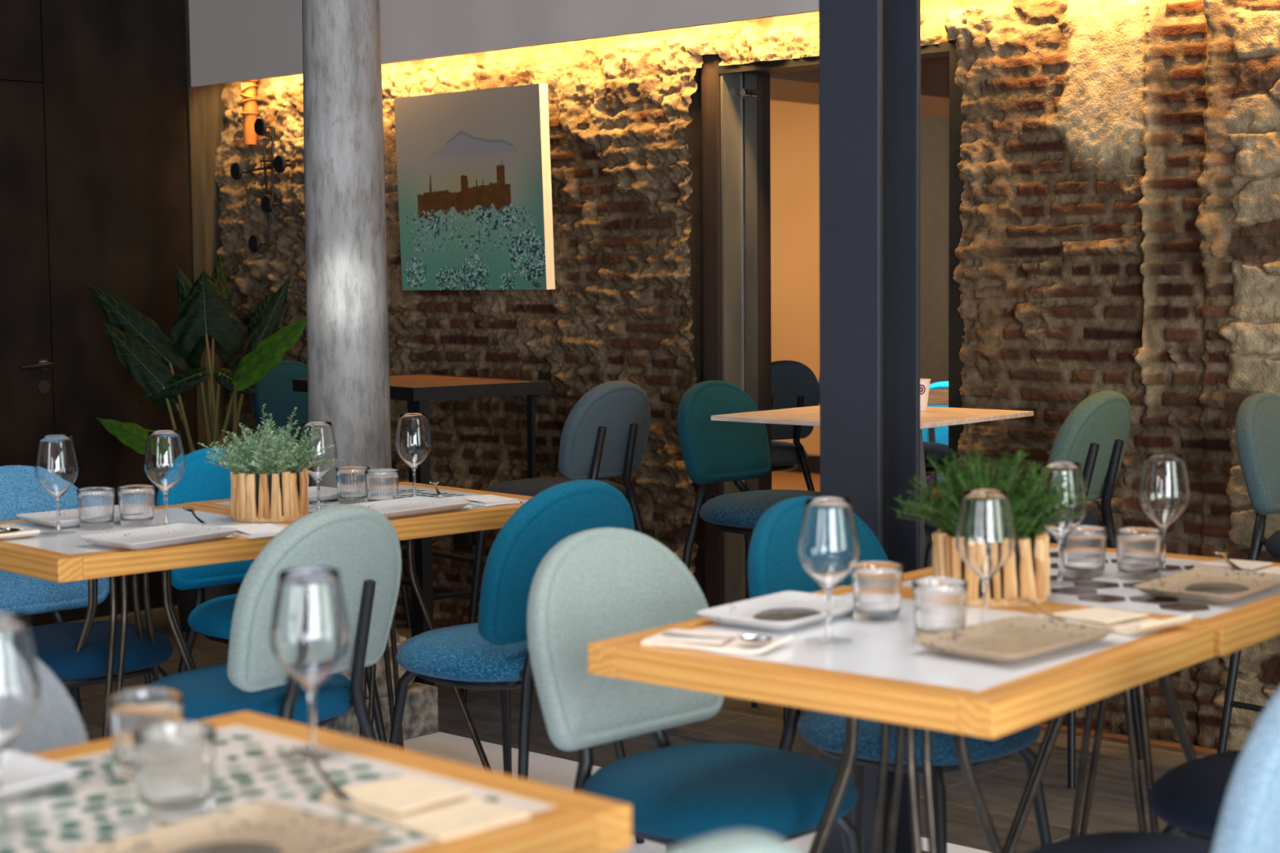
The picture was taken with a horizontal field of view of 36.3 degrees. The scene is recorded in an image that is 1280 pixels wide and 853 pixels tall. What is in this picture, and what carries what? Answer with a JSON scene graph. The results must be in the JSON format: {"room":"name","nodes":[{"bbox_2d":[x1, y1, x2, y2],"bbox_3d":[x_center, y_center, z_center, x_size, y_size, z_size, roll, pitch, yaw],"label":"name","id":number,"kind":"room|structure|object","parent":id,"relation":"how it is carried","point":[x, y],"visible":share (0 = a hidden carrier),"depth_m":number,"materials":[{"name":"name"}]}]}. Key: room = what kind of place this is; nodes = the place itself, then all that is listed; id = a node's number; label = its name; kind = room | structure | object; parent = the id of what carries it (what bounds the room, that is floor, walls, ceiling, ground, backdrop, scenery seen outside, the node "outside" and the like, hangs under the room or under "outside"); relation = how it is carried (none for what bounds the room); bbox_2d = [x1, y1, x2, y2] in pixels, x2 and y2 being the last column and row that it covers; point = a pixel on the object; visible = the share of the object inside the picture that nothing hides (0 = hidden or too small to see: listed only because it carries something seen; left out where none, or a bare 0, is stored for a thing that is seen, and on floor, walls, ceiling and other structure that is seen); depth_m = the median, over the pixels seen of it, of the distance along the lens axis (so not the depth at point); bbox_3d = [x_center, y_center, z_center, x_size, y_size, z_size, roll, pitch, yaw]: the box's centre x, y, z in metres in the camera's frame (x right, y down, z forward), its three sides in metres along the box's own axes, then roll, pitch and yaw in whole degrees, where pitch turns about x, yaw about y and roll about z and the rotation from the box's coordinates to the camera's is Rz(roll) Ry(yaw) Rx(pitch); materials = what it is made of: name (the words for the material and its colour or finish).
{"room":"restaurant","nodes":[
{"label":"restaurant","id":0,"kind":"room"},
{"bbox_2d":[0,0,196,622],"bbox_3d":[-4.641,-0.587,4.765,0.150,3.150,8.353,3,6,42],"label":"wall","id":1,"kind":"structure","parent":0,"point":[112,73],"depth_m":7.54,"materials":[{"name":"wood"}]},
{"bbox_2d":[0,80,55,626],"bbox_3d":[-2.553,-0.231,6.985,0.094,2.040,1.030,3,6,42],"label":"door","id":2,"kind":"structure","parent":1,"relation":"in","point":[26,394],"depth_m":7.28,"materials":[{"name":"wood"}]},
{"bbox_2d":[66,604,177,622],"bbox_3d":[-4.569,0.980,4.831,0.006,0.014,8.350,3,6,42],"label":"baseboard","id":3,"kind":"structure","parent":1,"relation":"attached to","point":[161,609],"depth_m":7.68,"materials":[{"name":"brown wood"}]},
{"bbox_2d":[184,0,231,450],"bbox_3d":[-1.780,-0.856,7.938,0.162,3.150,0.206,3,6,42],"label":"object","id":4,"kind":"structure","parent":1,"relation":"attached to","point":[206,108],"depth_m":7.85,"materials":[{"name":"wood"}]},
{"bbox_2d":[188,0,818,87],"bbox_3d":[1.665,-1.681,4.646,9.255,1.069,0.020,3,6,42],"label":"ceiling","id":5,"kind":"structure","parent":1,"relation":"attached to","point":[232,41],"depth_m":6.76,"materials":[{"name":"paint"}]},
{"bbox_2d":[69,471,1203,852],"bbox_3d":[-0.590,0.967,5.261,13.200,0.100,14.300,3,6,42],"label":"floor","id":6,"kind":"structure","parent":0,"point":[1002,784],"depth_m":5.37,"materials":[{"name":"wood"}]},
{"bbox_2d":[3,656,88,755],"bbox_3d":[-0.773,0.702,2.439,0.544,0.863,0.444,3,6,42],"label":"dining chair","id":7,"kind":"object","parent":6,"relation":"on","point":[56,722],"visible":0.23,"depth_m":2.65,"materials":[{"name":"grey fabric"}]},
{"bbox_2d":[0,465,173,724],"bbox_3d":[-1.384,0.538,4.672,0.444,0.863,0.544,-5,6,-44],"label":"dining chair","id":8,"kind":"object","parent":6,"relation":"on","point":[55,645],"visible":0.44,"depth_m":4.71,"materials":[{"name":"fabric"}]},
{"bbox_2d":[0,503,295,739],"bbox_3d":[-1.161,0.606,4.474,0.695,0.750,0.700,-5,6,-43],"label":"dining table","id":9,"kind":"object","parent":6,"relation":"on","point":[58,557],"visible":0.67,"depth_m":4.26,"materials":[{"name":"brown wood"}]},
{"bbox_2d":[0,524,39,539],"bbox_3d":[-1.423,0.233,4.351,0.100,0.018,0.217,-4,5,-36],"label":"napkin","id":10,"kind":"object","parent":9,"relation":"on","point":[3,535],"visible":0.78,"depth_m":4.28,"materials":[{"name":"fabric"}]},
{"bbox_2d":[35,434,78,534],"bbox_3d":[-1.298,0.130,4.354,0.092,0.220,0.092,3,6,42],"label":"wine glass","id":11,"kind":"object","parent":9,"relation":"on","point":[56,468],"visible":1,"depth_m":4.32,"materials":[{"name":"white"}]},
{"bbox_2d":[35,434,78,498],"bbox_3d":[-1.299,0.091,4.351,0.092,0.142,0.092,3,6,42],"label":"bowl","id":12,"kind":"object","parent":11,"relation":"on","point":[56,468],"depth_m":4.32,"materials":[{"name":"clear glass"}]},
{"bbox_2d":[15,505,156,528],"bbox_3d":[-1.296,0.213,4.579,0.270,0.020,0.200,-5,6,-43],"label":"plate","id":13,"kind":"object","parent":9,"relation":"on","point":[68,517],"visible":0.5,"depth_m":4.57,"materials":[{"name":"white ceramic"}]},
{"bbox_2d":[76,486,115,529],"bbox_3d":[-1.240,0.187,4.459,0.085,0.090,0.085,3,6,42],"label":"tumbler","id":14,"kind":"object","parent":9,"relation":"on","point":[95,505],"visible":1,"depth_m":4.43,"materials":[{"name":"clear glass"}]},
{"bbox_2d":[117,484,155,527],"bbox_3d":[-1.159,0.183,4.502,0.085,0.090,0.085,-5,6,-43],"label":"tumbler","id":15,"kind":"object","parent":9,"relation":"on","point":[136,503],"visible":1,"depth_m":4.47,"materials":[{"name":"clear glass"}]},
{"bbox_2d":[78,523,237,550],"bbox_3d":[-1.035,0.239,4.205,0.200,0.020,0.285,3,6,39],"label":"plate","id":16,"kind":"object","parent":9,"relation":"on","point":[164,535],"visible":1,"depth_m":4.22,"materials":[{"name":"white ceramic"}]},
{"bbox_2d":[143,430,185,526],"bbox_3d":[-1.083,0.120,4.456,0.092,0.220,0.092,-2,5,-23],"label":"wine glass","id":17,"kind":"object","parent":9,"relation":"on","point":[164,464],"visible":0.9,"depth_m":4.42,"materials":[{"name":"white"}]},
{"bbox_2d":[143,430,185,493],"bbox_3d":[-1.083,0.081,4.453,0.092,0.142,0.092,-2,5,-23],"label":"bowl","id":18,"kind":"object","parent":17,"relation":"on","point":[164,464],"depth_m":4.42,"materials":[{"name":"clear glass"}]},
{"bbox_2d":[217,523,284,538],"bbox_3d":[-0.863,0.229,4.359,0.110,0.013,0.200,-4,5,-36],"label":"napkin","id":19,"kind":"object","parent":9,"relation":"on","point":[246,531],"visible":0.76,"depth_m":4.31,"materials":[{"name":"fabric"}]},
{"bbox_2d":[196,404,343,522],"bbox_3d":[-0.885,0.084,4.608,0.285,0.264,0.332,1,5,22],"label":"plant","id":20,"kind":"object","parent":9,"relation":"on","point":[269,481],"visible":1,"depth_m":4.54,"materials":[{"name":"green plant"}]},
{"bbox_2d":[88,253,306,633],"bbox_3d":[-1.632,0.062,7.292,0.791,1.416,0.532,-2,5,-17],"label":"leafy plant","id":21,"kind":"object","parent":6,"relation":"on","point":[207,318],"visible":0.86,"depth_m":7.21,"materials":[{"name":"green plant"}]},
{"bbox_2d":[155,447,387,745],"bbox_3d":[-0.980,0.498,5.143,0.444,0.863,0.544,-5,6,-44],"label":"dining chair","id":22,"kind":"object","parent":6,"relation":"on","point":[201,481],"visible":0.27,"depth_m":5.16,"materials":[{"name":"blue fabric"}]},
{"bbox_2d":[143,504,401,742],"bbox_3d":[-0.784,0.578,4.074,0.544,0.863,0.444,3,6,38],"label":"dining chair","id":23,"kind":"object","parent":6,"relation":"on","point":[360,542],"visible":0.68,"depth_m":3.92,"materials":[{"name":"blue fabric"}]},
{"bbox_2d":[0,711,631,852],"bbox_3d":[-0.497,0.781,2.087,0.693,0.750,0.700,4,6,43],"label":"dining table","id":24,"kind":"object","parent":6,"relation":"on","point":[95,806],"visible":0.48,"depth_m":2.12,"materials":[{"name":"brown wood"}]},
{"bbox_2d":[0,612,40,830],"bbox_3d":[-0.659,0.304,1.995,0.092,0.220,0.092,-5,6,-44],"label":"wine glass","id":25,"kind":"object","parent":24,"relation":"on","point":[20,680],"visible":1,"depth_m":1.97,"materials":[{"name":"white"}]},
{"bbox_2d":[0,612,40,753],"bbox_3d":[-0.659,0.265,1.992,0.092,0.142,0.092,-5,6,-44],"label":"bowl","id":26,"kind":"object","parent":25,"relation":"on","point":[20,680],"depth_m":1.97,"materials":[{"name":"clear glass"}]},
{"bbox_2d":[0,750,80,800],"bbox_3d":[-0.753,0.395,2.119,0.160,0.020,0.250,3,6,41],"label":"plate","id":27,"kind":"object","parent":24,"relation":"on","point":[20,774],"visible":0.96,"depth_m":2.18,"materials":[{"name":"ceramic"}]},
{"bbox_2d":[106,687,184,780],"bbox_3d":[-0.562,0.350,2.226,0.085,0.090,0.085,0,4,3],"label":"tumbler","id":28,"kind":"object","parent":24,"relation":"on","point":[129,710],"visible":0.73,"depth_m":2.19,"materials":[{"name":"clear glass"}]},
{"bbox_2d":[132,720,215,822],"bbox_3d":[-0.488,0.363,2.053,0.085,0.090,0.085,1,5,21],"label":"tumbler","id":29,"kind":"object","parent":24,"relation":"on","point":[174,761],"visible":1,"depth_m":2.02,"materials":[{"name":"clear glass"}]},
{"bbox_2d":[63,800,388,852],"bbox_3d":[-0.407,0.411,1.862,0.200,0.020,0.285,3,6,40],"label":"plate","id":30,"kind":"object","parent":24,"relation":"on","point":[262,826],"visible":1,"depth_m":1.94,"materials":[{"name":"ceramic"}]},
{"bbox_2d":[270,567,350,760],"bbox_3d":[-0.386,0.279,2.290,0.092,0.220,0.092,-1,4,-2],"label":"wine glass","id":31,"kind":"object","parent":24,"relation":"on","point":[310,635],"visible":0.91,"depth_m":2.25,"materials":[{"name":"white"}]},
{"bbox_2d":[270,567,350,690],"bbox_3d":[-0.386,0.240,2.287,0.092,0.142,0.092,-1,4,-2],"label":"bowl","id":32,"kind":"object","parent":31,"relation":"on","point":[310,635],"depth_m":2.25,"materials":[{"name":"clear glass"}]},
{"bbox_2d":[320,774,529,841],"bbox_3d":[-0.228,0.398,2.061,0.115,0.013,0.215,-4,6,-42],"label":"napkin","id":33,"kind":"object","parent":24,"relation":"on","point":[437,811],"visible":0.99,"depth_m":2.04,"materials":[{"name":"fabric"}]},
{"bbox_2d":[290,744,354,803],"bbox_3d":[-0.346,0.379,2.137,0.024,0.020,0.195,-3,5,-25],"label":"fork","id":34,"kind":"object","parent":33,"relation":"on","point":[313,757],"visible":1,"depth_m":2.15,"materials":[{"name":"metal"}]},
{"bbox_2d":[252,360,411,628],"bbox_3d":[-1.193,0.260,7.349,0.444,1.006,0.524,-5,6,-44],"label":"bar stool","id":35,"kind":"object","parent":6,"relation":"on","point":[274,389],"visible":0.21,"depth_m":7.39,"materials":[{"name":"blue fabric"}]},
{"bbox_2d":[183,481,533,770],"bbox_3d":[-0.661,0.564,4.958,0.695,0.750,0.700,-5,6,-43],"label":"dining table","id":36,"kind":"object","parent":6,"relation":"on","point":[471,517],"visible":0.21,"depth_m":4.88,"materials":[{"name":"brown wood"}]},
{"bbox_2d":[298,421,337,512],"bbox_3d":[-0.772,0.100,4.686,0.092,0.220,0.092,3,5,35],"label":"wine glass","id":37,"kind":"object","parent":36,"relation":"on","point":[326,434],"visible":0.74,"depth_m":4.65,"materials":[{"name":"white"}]},
{"bbox_2d":[298,421,337,480],"bbox_3d":[-0.773,0.061,4.683,0.092,0.142,0.092,3,5,35],"label":"bowl","id":38,"kind":"object","parent":37,"relation":"on","point":[326,434],"depth_m":4.65,"materials":[{"name":"clear glass"}]},
{"bbox_2d":[307,486,337,502],"bbox_3d":[-0.872,0.178,4.976,0.260,0.020,0.190,-5,6,-43],"label":"plate","id":39,"kind":"object","parent":36,"relation":"on","point":[326,494],"visible":0.17,"depth_m":5.05,"materials":[{"name":"white ceramic"}]},
{"bbox_2d":[335,466,369,504],"bbox_3d":[-0.721,0.147,4.909,0.085,0.090,0.085,-1,4,-6],"label":"tumbler","id":40,"kind":"object","parent":36,"relation":"on","point":[350,480],"visible":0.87,"depth_m":4.88,"materials":[{"name":"clear glass"}]},
{"bbox_2d":[364,468,399,502],"bbox_3d":[-0.638,0.152,4.838,0.085,0.090,0.085,2,5,32],"label":"tumbler","id":41,"kind":"object","parent":36,"relation":"on","point":[381,484],"visible":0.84,"depth_m":4.80,"materials":[{"name":"clear glass"}]},
{"bbox_2d":[330,496,471,519],"bbox_3d":[-0.577,0.197,4.692,0.200,0.020,0.300,3,6,43],"label":"plate","id":42,"kind":"object","parent":36,"relation":"on","point":[416,505],"visible":0.63,"depth_m":4.74,"materials":[{"name":"white ceramic"}]},
{"bbox_2d":[395,413,431,497],"bbox_3d":[-0.573,0.077,4.954,0.092,0.220,0.092,3,6,39],"label":"wine glass","id":43,"kind":"object","parent":36,"relation":"on","point":[413,442],"visible":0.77,"depth_m":4.92,"materials":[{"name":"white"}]},
{"bbox_2d":[395,413,431,469],"bbox_3d":[-0.574,0.038,4.950,0.092,0.142,0.092,3,6,39],"label":"bowl","id":44,"kind":"object","parent":43,"relation":"on","point":[413,442],"depth_m":4.92,"materials":[{"name":"clear glass"}]},
{"bbox_2d":[441,494,519,506],"bbox_3d":[-0.401,0.183,4.910,0.105,0.013,0.190,-4,6,-40],"label":"napkin","id":45,"kind":"object","parent":36,"relation":"on","point":[485,500],"visible":0.89,"depth_m":4.87,"materials":[{"name":"fabric"}]},
{"bbox_2d":[302,0,438,743],"bbox_3d":[-0.836,-0.681,5.531,0.350,3.150,0.350,3,6,42],"label":"stone column","id":46,"kind":"structure","parent":6,"relation":"on","point":[348,351],"depth_m":5.45,"materials":[{"name":"stone"}]},
{"bbox_2d":[292,373,548,685],"bbox_3d":[-0.739,0.330,6.569,0.515,0.973,0.785,-4,6,-38],"label":"bar table","id":47,"kind":"object","parent":6,"relation":"on","point":[417,389],"visible":0.49,"depth_m":6.22,"materials":[{"name":"brown wood"}]},
{"bbox_2d":[388,479,644,844],"bbox_3d":[-0.299,0.537,4.543,0.444,0.863,0.544,-5,6,-44],"label":"dining chair","id":48,"kind":"object","parent":6,"relation":"on","point":[491,653],"visible":0.64,"depth_m":4.33,"materials":[{"name":"teal fabric"}]},
{"bbox_2d":[461,380,650,703],"bbox_3d":[-0.230,0.355,5.976,0.524,1.006,0.444,4,6,44],"label":"dining chair","id":49,"kind":"object","parent":6,"relation":"on","point":[606,433],"visible":0.62,"depth_m":5.80,"materials":[{"name":"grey fabric"}]},
{"bbox_2d":[526,527,861,852],"bbox_3d":[0.098,0.624,3.357,0.444,0.863,0.544,-5,6,-44],"label":"dining chair","id":50,"kind":"object","parent":6,"relation":"on","point":[596,584],"visible":0.76,"depth_m":3.35,"materials":[{"name":"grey fabric"}]},
{"bbox_2d":[662,830,800,852],"bbox_3d":[-0.127,0.749,1.747,0.544,0.863,0.444,3,6,42],"label":"dining chair","id":51,"kind":"object","parent":6,"relation":"on","point":[735,841],"visible":1,"depth_m":1.57,"materials":[{"name":"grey fabric"}]},
{"bbox_2d":[676,380,820,726],"bbox_3d":[0.376,0.377,5.612,0.444,1.006,0.524,-5,6,-44],"label":"dining chair","id":52,"kind":"object","parent":6,"relation":"on","point":[713,451],"visible":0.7,"depth_m":5.65,"materials":[{"name":"teal fabric"}]},
{"bbox_2d":[771,360,819,491],"bbox_3d":[0.419,0.247,7.309,0.444,1.006,0.524,-3,5,-28],"label":"dining chair","id":53,"kind":"object","parent":6,"relation":"on","point":[794,384],"visible":0.4,"depth_m":7.13,"materials":[{"name":"fabric"}]},
{"bbox_2d":[711,405,1033,714],"bbox_3d":[0.645,0.427,5.408,0.634,0.930,0.634,3,6,42],"label":"table","id":54,"kind":"object","parent":6,"relation":"on","point":[934,416],"visible":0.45,"depth_m":5.28,"materials":[{"name":"brown wood"}]},
{"bbox_2d":[920,378,931,411],"bbox_3d":[0.777,-0.088,5.458,0.071,0.088,0.071,3,6,42],"label":"paper cup","id":55,"kind":"object","parent":54,"relation":"on","point":[924,383],"visible":0.46,"depth_m":5.43,"materials":[{"name":"white paper"}]},
{"bbox_2d":[818,0,928,852],"bbox_3d":[0.501,-0.597,4.256,0.220,3.150,0.220,3,6,42],"label":"steel column","id":56,"kind":"structure","parent":6,"relation":"on","point":[869,51],"depth_m":4.25,"materials":[{"name":"black metal"}]},
{"bbox_2d":[817,377,948,472],"bbox_3d":[0.928,0.245,7.279,0.444,1.006,0.524,-4,5,-36],"label":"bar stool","id":57,"kind":"object","parent":6,"relation":"on","point":[931,449],"visible":0.06,"depth_m":7.09,"materials":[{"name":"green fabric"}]},
{"bbox_2d":[747,496,1052,852],"bbox_3d":[0.504,0.584,3.836,0.544,0.863,0.444,4,6,44],"label":"dining chair","id":58,"kind":"object","parent":6,"relation":"on","point":[775,566],"visible":0.27,"depth_m":3.80,"materials":[{"name":"teal fabric"}]},
{"bbox_2d":[587,585,1214,852],"bbox_3d":[0.417,0.698,3.068,0.704,0.750,0.700,3,6,40],"label":"dining table","id":59,"kind":"object","parent":6,"relation":"on","point":[880,673],"visible":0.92,"depth_m":2.87,"materials":[{"name":"white laminate"}]},
{"bbox_2d":[641,629,792,654],"bbox_3d":[0.117,0.324,2.970,0.208,0.016,0.100,2,5,28],"label":"napkin","id":60,"kind":"object","parent":59,"relation":"on","point":[735,646],"visible":0.92,"depth_m":2.95,"materials":[{"name":"fabric"}]},
{"bbox_2d":[662,631,773,642],"bbox_3d":[0.117,0.318,2.954,0.183,0.008,0.036,2,5,28],"label":"spoon","id":61,"kind":"object","parent":60,"relation":"on","point":[751,638],"visible":1,"depth_m":2.94,"materials":[{"name":"metal"}]},
{"bbox_2d":[696,591,853,631],"bbox_3d":[0.239,0.304,3.193,0.180,0.020,0.270,3,6,39],"label":"plate","id":62,"kind":"object","parent":59,"relation":"on","point":[786,610],"visible":0.91,"depth_m":3.21,"materials":[{"name":"ceramic"}]},
{"bbox_2d":[798,497,858,643],"bbox_3d":[0.287,0.220,2.975,0.092,0.220,0.092,-1,4,-4],"label":"wine glass","id":63,"kind":"object","parent":59,"relation":"on","point":[828,544],"visible":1,"depth_m":2.94,"materials":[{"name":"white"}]},
{"bbox_2d":[798,497,858,591],"bbox_3d":[0.287,0.181,2.973,0.092,0.142,0.092,-1,4,-4],"label":"bowl","id":64,"kind":"object","parent":63,"relation":"on","point":[828,544],"depth_m":2.94,"materials":[{"name":"clear glass"}]},
{"bbox_2d":[850,560,903,622],"bbox_3d":[0.385,0.269,3.174,0.085,0.090,0.085,-5,6,-44],"label":"candle holder","id":65,"kind":"object","parent":59,"relation":"on","point":[877,585],"visible":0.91,"depth_m":3.14,"materials":[{"name":"clear glass"}]},
{"bbox_2d":[911,577,968,638],"bbox_3d":[0.460,0.282,2.999,0.085,0.090,0.085,1,5,23],"label":"tumbler","id":66,"kind":"object","parent":59,"relation":"on","point":[940,603],"visible":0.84,"depth_m":2.97,"materials":[{"name":"clear glass"}]},
{"bbox_2d":[955,488,1015,626],"bbox_3d":[0.541,0.211,3.064,0.092,0.220,0.092,-1,4,0],"label":"wine glass","id":67,"kind":"object","parent":59,"relation":"on","point":[985,540],"visible":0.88,"depth_m":3.03,"materials":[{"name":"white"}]},
{"bbox_2d":[955,488,1015,580],"bbox_3d":[0.541,0.172,3.061,0.092,0.142,0.092,-1,4,0],"label":"bowl","id":68,"kind":"object","parent":67,"relation":"on","point":[985,540],"depth_m":3.03,"materials":[{"name":"clear glass"}]},
{"bbox_2d":[911,615,1115,662],"bbox_3d":[0.562,0.321,2.924,0.185,0.020,0.285,4,6,45],"label":"plate","id":69,"kind":"object","parent":59,"relation":"on","point":[1012,639],"visible":1,"depth_m":2.95,"materials":[{"name":"beige ceramic"}]},
{"bbox_2d":[1014,596,1066,622],"bbox_3d":[0.650,0.296,3.165,0.024,0.011,0.195,-1,4,-9],"label":"fork","id":70,"kind":"object","parent":59,"relation":"on","point":[1033,602],"visible":0.98,"depth_m":3.18,"materials":[{"name":"metal"}]},
{"bbox_2d":[1044,607,1192,635],"bbox_3d":[0.759,0.303,3.110,0.120,0.023,0.201,-3,5,-34],"label":"napkin","id":71,"kind":"object","parent":59,"relation":"on","point":[1125,623],"visible":0.89,"depth_m":3.09,"materials":[{"name":"paper"}]},
{"bbox_2d":[921,381,948,497],"bbox_3d":[1.427,0.225,8.433,0.444,0.863,0.544,2,5,32],"label":"dining chair","id":72,"kind":"object","parent":6,"relation":"on","point":[937,434],"visible":0.07,"depth_m":8.27,"materials":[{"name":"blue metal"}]},
{"bbox_2d":[927,387,948,404],"bbox_3d":[1.404,0.339,6.473,0.680,0.930,0.600,3,6,42],"label":"table","id":73,"kind":"object","parent":6,"relation":"on","point":[940,396],"visible":0.06,"depth_m":6.42,"materials":[{"name":"brown wood"}]},
{"bbox_2d":[924,390,1143,788],"bbox_3d":[1.036,0.399,5.247,0.524,1.006,0.444,3,6,41],"label":"dining chair","id":74,"kind":"object","parent":6,"relation":"on","point":[1095,435],"visible":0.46,"depth_m":5.04,"materials":[{"name":"green fabric"}]},
{"bbox_2d":[849,542,1279,852],"bbox_3d":[0.879,0.652,3.608,0.704,0.750,0.715,3,6,40],"label":"dining table","id":75,"kind":"object","parent":6,"relation":"on","point":[1238,624],"visible":0.32,"depth_m":3.48,"materials":[{"name":"brown wood"}]},
{"bbox_2d":[889,446,1090,607],"bbox_3d":[0.608,0.164,3.364,0.331,0.265,0.347,1,5,23],"label":"plant","id":76,"kind":"object","parent":75,"relation":"on","point":[1026,573],"visible":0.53,"depth_m":3.31,"materials":[{"name":"green plant"}]},
{"bbox_2d":[1037,461,1087,583],"bbox_3d":[0.755,0.175,3.510,0.092,0.220,0.092,0,4,6],"label":"wine glass","id":77,"kind":"object","parent":75,"relation":"on","point":[1060,531],"visible":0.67,"depth_m":3.48,"materials":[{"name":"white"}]},
{"bbox_2d":[1037,461,1087,541],"bbox_3d":[0.755,0.136,3.507,0.092,0.142,0.092,0,4,6],"label":"bowl","id":78,"kind":"object","parent":77,"relation":"on","point":[1060,531],"depth_m":3.47,"materials":[{"name":"clear glass"}]},
{"bbox_2d":[1062,524,1107,578],"bbox_3d":[0.821,0.231,3.614,0.085,0.090,0.085,2,5,30],"label":"tumbler","id":79,"kind":"object","parent":75,"relation":"on","point":[1084,550],"visible":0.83,"depth_m":3.58,"materials":[{"name":"clear glass"}]},
{"bbox_2d":[1115,526,1163,581],"bbox_3d":[0.913,0.233,3.578,0.085,0.090,0.085,-2,5,-22],"label":"tumbler","id":80,"kind":"object","parent":75,"relation":"on","point":[1139,548],"visible":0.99,"depth_m":3.55,"materials":[{"name":"clear glass"}]},
{"bbox_2d":[1138,453,1189,570],"bbox_3d":[0.979,0.162,3.651,0.092,0.220,0.092,-1,4,-10],"label":"wine glass","id":81,"kind":"object","parent":75,"relation":"on","point":[1164,490],"visible":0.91,"depth_m":3.61,"materials":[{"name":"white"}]},
{"bbox_2d":[1138,453,1189,529],"bbox_3d":[0.978,0.123,3.647,0.092,0.142,0.092,-1,4,-10],"label":"bowl","id":82,"kind":"object","parent":81,"relation":"on","point":[1164,490],"depth_m":3.61,"materials":[{"name":"clear glass"}]},
{"bbox_2d":[1133,567,1279,604],"bbox_3d":[1.004,0.280,3.412,0.185,0.020,0.280,3,6,40],"label":"plate","id":83,"kind":"object","parent":75,"relation":"on","point":[1202,584],"visible":1,"depth_m":3.44,"materials":[{"name":"ceramic"}]},
{"bbox_2d":[1194,559,1279,573],"bbox_3d":[1.145,0.264,3.648,0.100,0.013,0.190,-4,6,-40],"label":"napkin","id":84,"kind":"object","parent":75,"relation":"on","point":[1248,566],"visible":0.65,"depth_m":3.66,"materials":[{"name":"fabric"}]},
{"bbox_2d":[1026,686,1279,852],"bbox_3d":[0.762,0.667,2.706,0.544,0.863,0.444,3,6,43],"label":"dining chair","id":85,"kind":"object","parent":6,"relation":"on","point":[1249,820],"visible":1,"depth_m":2.42,"materials":[{"name":"blue fabric"}]},
{"bbox_2d":[1146,750,1241,841],"bbox_3d":[1.117,0.626,3.199,0.544,0.863,0.444,3,6,42],"label":"dining chair","id":86,"kind":"object","parent":6,"relation":"on","point":[1189,797],"visible":0.56,"depth_m":3.18,"materials":[{"name":"blue fabric"}]},
{"bbox_2d":[1217,392,1279,753],"bbox_3d":[1.735,0.427,4.785,0.444,1.006,0.524,-5,6,-44],"label":"dining chair","id":87,"kind":"object","parent":6,"relation":"on","point":[1257,423],"visible":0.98,"depth_m":4.81,"materials":[{"name":"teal fabric"}]},
{"bbox_2d":[685,67,704,595],"bbox_3d":[1.844,-0.674,5.096,9.500,3.150,0.370,3,6,42],"label":"wall","id":88,"kind":"structure","parent":0,"point":[693,129],"depth_m":6.52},
{"bbox_2d":[214,0,1279,751],"bbox_3d":[1.840,-0.662,4.943,9.340,3.150,0.395,3,6,42],"label":"wall","id":89,"kind":"structure","parent":0,"point":[1119,166],"depth_m":5.64,"materials":[{"name":"brick"}]},
{"bbox_2d":[240,79,259,144],"bbox_3d":[-1.549,-1.350,7.746,0.074,0.461,0.075,3,6,42],"label":"post","id":90,"kind":"object","parent":89,"relation":"attached to","point":[249,102],"visible":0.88,"depth_m":7.73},
{"bbox_2d":[230,116,293,252],"bbox_3d":[-1.471,-0.943,7.636,0.343,0.522,0.066,3,6,42],"label":"coat rack","id":91,"kind":"object","parent":89,"relation":"attached to","point":[279,163],"visible":1,"depth_m":7.62,"materials":[{"name":"black metal"}]},
{"bbox_2d":[453,531,476,545],"bbox_3d":[-0.637,0.405,7.145,0.094,0.050,0.043,3,6,42],"label":"wall socket","id":92,"kind":"object","parent":89,"relation":"attached to","point":[468,538],"visible":0.64,"depth_m":7.12,"materials":[{"name":"black metal"}]},
{"bbox_2d":[393,83,555,290],"bbox_3d":[-0.597,-0.839,6.956,0.742,0.703,0.067,3,6,41],"label":"painting","id":93,"kind":"object","parent":89,"relation":"attached to","point":[473,168],"visible":1,"depth_m":6.91,"materials":[{"name":"paint"}]},
{"bbox_2d":[700,53,771,608],"bbox_3d":[0.325,-0.220,6.511,0.083,2.060,0.275,3,6,42],"label":"trim","id":94,"kind":"structure","parent":89,"relation":"attached to","point":[710,79],"depth_m":6.43,"materials":[{"name":"black metal"}]},
{"bbox_2d":[718,40,965,604],"bbox_3d":[0.668,-0.160,6.138,0.934,1.990,0.187,3,6,42],"label":"door frame","id":95,"kind":"structure","parent":89,"relation":"in","point":[739,93],"depth_m":6.38,"materials":[{"name":"metal"}]},
{"bbox_2d":[1038,721,1228,756],"bbox_3d":[3.167,0.974,3.959,5.875,0.012,0.055,3,6,40],"label":"baseboard","id":96,"kind":"structure","parent":89,"relation":"attached to","point":[1107,736],"depth_m":5.44,"materials":[{"name":"brown wood"}]},
{"bbox_2d":[769,99,819,455],"bbox_3d":[0.454,-1.034,13.618,3.450,2.600,0.150,3,6,42],"label":"wall","id":97,"kind":"structure","parent":0,"point":[794,126],"depth_m":12.97,"materials":[{"name":"orange paint"}]},
{"bbox_2d":[782,454,820,474],"bbox_3d":[0.406,0.208,13.646,3.450,0.120,0.030,3,6,42],"label":"baseboard","id":98,"kind":"structure","parent":97,"relation":"attached to","point":[813,461],"depth_m":12.96,"materials":[{"name":"brown wood"}]},
{"bbox_2d":[920,115,949,485],"bbox_3d":[4.637,-0.774,9.678,8.050,2.600,0.450,3,6,42],"label":"wall","id":99,"kind":"structure","parent":0,"point":[935,131],"depth_m":11.90,"materials":[{"name":"grey paint"}]},
{"bbox_2d":[769,56,949,117],"bbox_3d":[1.046,-1.753,9.427,0.650,0.340,5.090,3,6,42],"label":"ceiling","id":100,"kind":"structure","parent":99,"relation":"attached to","point":[802,86],"depth_m":9.32,"materials":[{"name":"white paint"}]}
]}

